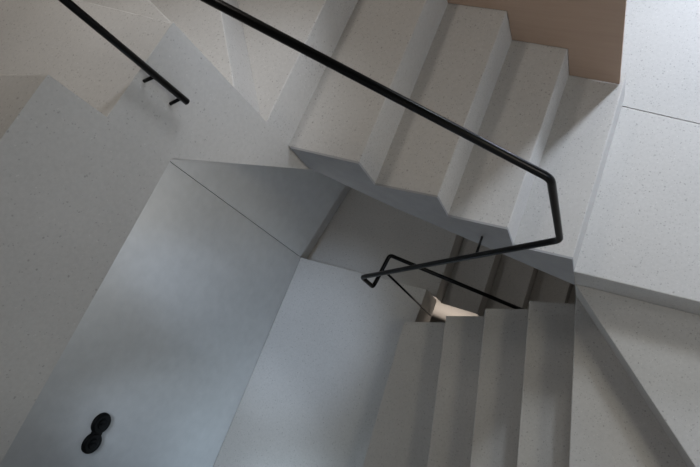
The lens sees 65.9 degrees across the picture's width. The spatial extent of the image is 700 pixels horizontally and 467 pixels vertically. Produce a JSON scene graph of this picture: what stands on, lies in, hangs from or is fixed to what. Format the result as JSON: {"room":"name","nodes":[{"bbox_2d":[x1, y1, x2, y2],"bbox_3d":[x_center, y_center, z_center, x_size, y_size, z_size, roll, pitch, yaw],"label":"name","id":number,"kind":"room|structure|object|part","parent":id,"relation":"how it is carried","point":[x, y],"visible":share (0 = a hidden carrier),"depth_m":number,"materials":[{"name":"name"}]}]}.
{"room":"stairwell","nodes":[
{"label":"stairwell","id":0,"kind":"room"},
{"bbox_2d":[0,162,300,466],"bbox_3d":[-1.151,0.664,3.198,0.105,2.692,1.897,14,75,28],"label":"wall","id":1,"kind":"structure","parent":0,"point":[169,345],"depth_m":3.17,"materials":[{"name":"paint"}]},
{"bbox_2d":[81,412,110,453],"bbox_3d":[-1.348,1.070,2.885,0.032,0.114,0.220,14,75,28],"label":"light switch","id":2,"kind":"object","parent":1,"relation":"attached to","point":[101,422],"visible":1,"depth_m":2.87,"materials":[{"name":"black plastic"}]},
{"bbox_2d":[81,433,101,453],"bbox_3d":[-1.368,1.118,2.873,0.032,0.114,0.114,14,75,28],"label":"switch plate","id":3,"kind":"object","parent":2,"relation":"attached to","point":[92,442],"depth_m":2.86,"materials":[{"name":"black plastic"}]},
{"bbox_2d":[91,412,110,433],"bbox_3d":[-1.329,1.022,2.898,0.032,0.114,0.114,14,75,28],"label":"switch plate","id":4,"kind":"object","parent":2,"relation":"attached to","point":[102,421],"depth_m":2.88,"materials":[{"name":"black plastic"}]},
{"bbox_2d":[170,160,344,256],"bbox_3d":[-0.535,-0.555,3.556,0.105,1.820,0.906,27,81,31],"label":"wall","id":5,"kind":"structure","parent":0,"point":[290,205],"depth_m":3.74,"materials":[{"name":"paint"}]},
{"bbox_2d":[299,185,350,258],"bbox_3d":[-0.161,-0.180,4.504,0.088,0.350,0.906,27,81,31],"label":"trim","id":6,"kind":"structure","parent":5,"relation":"attached to","point":[346,188],"depth_m":4.43,"materials":[{"name":"concrete"}]},
{"bbox_2d":[574,0,699,314],"bbox_3d":[2.743,-0.566,1.841,5.950,0.172,2.443,14,75,28],"label":"floor","id":7,"kind":"structure","parent":0,"point":[641,241],"depth_m":2.27,"materials":[{"name":"stone"}]},
{"bbox_2d":[289,0,625,284],"bbox_3d":[0.543,-0.495,2.368,1.070,0.864,0.983,14,75,28],"label":"flight","id":8,"kind":"object","parent":7,"relation":"on","point":[463,64],"visible":0.89,"depth_m":2.18,"materials":[{"name":"concrete"}]},
{"bbox_2d":[200,0,562,315],"bbox_3d":[0.382,0.037,2.276,1.020,3.379,0.212,5,71,26],"label":"handrail","id":9,"kind":"object","parent":8,"relation":"attached to","point":[220,5],"visible":0.99,"depth_m":1.29,"materials":[{"name":"black metal"}]},
{"bbox_3d":[0.382,0.394,3.279,0.012,1.411,0.217,-46,58,0],"label":"post","id":10,"kind":"part","parent":9,"relation":"part of","materials":[{"name":"black metal"}]},
{"bbox_2d":[447,0,626,83],"bbox_3d":[0.460,-1.058,1.931,1.025,1.396,0.009,22,79,30],"label":"wall","id":11,"kind":"structure","parent":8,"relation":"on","point":[592,31],"depth_m":2.14,"materials":[{"name":"beige paint"}]},
{"bbox_3d":[1.642,1.472,4.689,4.025,0.088,3.500,14,75,28],"label":"floor","id":12,"kind":"structure","parent":0,"visible":0},
{"bbox_2d":[307,188,640,322],"bbox_3d":[1.086,0.352,4.535,2.450,1.382,0.901,14,75,28],"label":"flight","id":13,"kind":"object","parent":12,"relation":"on","point":[364,230],"visible":0.24,"depth_m":4.12,"materials":[{"name":"concrete"}]},
{"bbox_3d":[1.121,2.047,0.706,6.738,6.650,0.105,14,75,28],"label":"wall","id":14,"kind":"structure","parent":0,"visible":0},
{"bbox_2d":[213,258,436,466],"bbox_3d":[-0.025,1.247,3.794,1.502,0.298,1.936,14,75,28],"label":"wall","id":15,"kind":"structure","parent":14,"relation":"attached to","point":[313,394],"depth_m":3.82,"materials":[{"name":"paint"}]},
{"bbox_2d":[363,284,699,466],"bbox_3d":[1.153,1.368,2.428,2.765,1.050,1.936,14,75,28],"label":"flight","id":16,"kind":"object","parent":14,"relation":"attached to","point":[603,379],"visible":1,"depth_m":2.58,"materials":[{"name":"concrete"}]},
{"bbox_3d":[-2.004,-0.773,0.996,0.105,2.713,2.870,14,75,28],"label":"wall","id":17,"kind":"structure","parent":0,"visible":0},
{"bbox_2d":[0,0,357,463],"bbox_3d":[-1.131,-0.294,1.591,1.020,1.969,2.828,14,75,28],"label":"flight","id":18,"kind":"object","parent":17,"relation":"attached to","point":[86,143],"visible":0.95,"depth_m":1.63,"materials":[{"name":"concrete"}]},
{"bbox_2d":[58,0,189,105],"bbox_3d":[-0.665,-0.537,1.314,0.050,0.795,0.052,14,75,28],"label":"handrail","id":19,"kind":"object","parent":18,"relation":"attached to","point":[69,4],"visible":1,"depth_m":1.43,"materials":[{"name":"black metal"}]}
]}

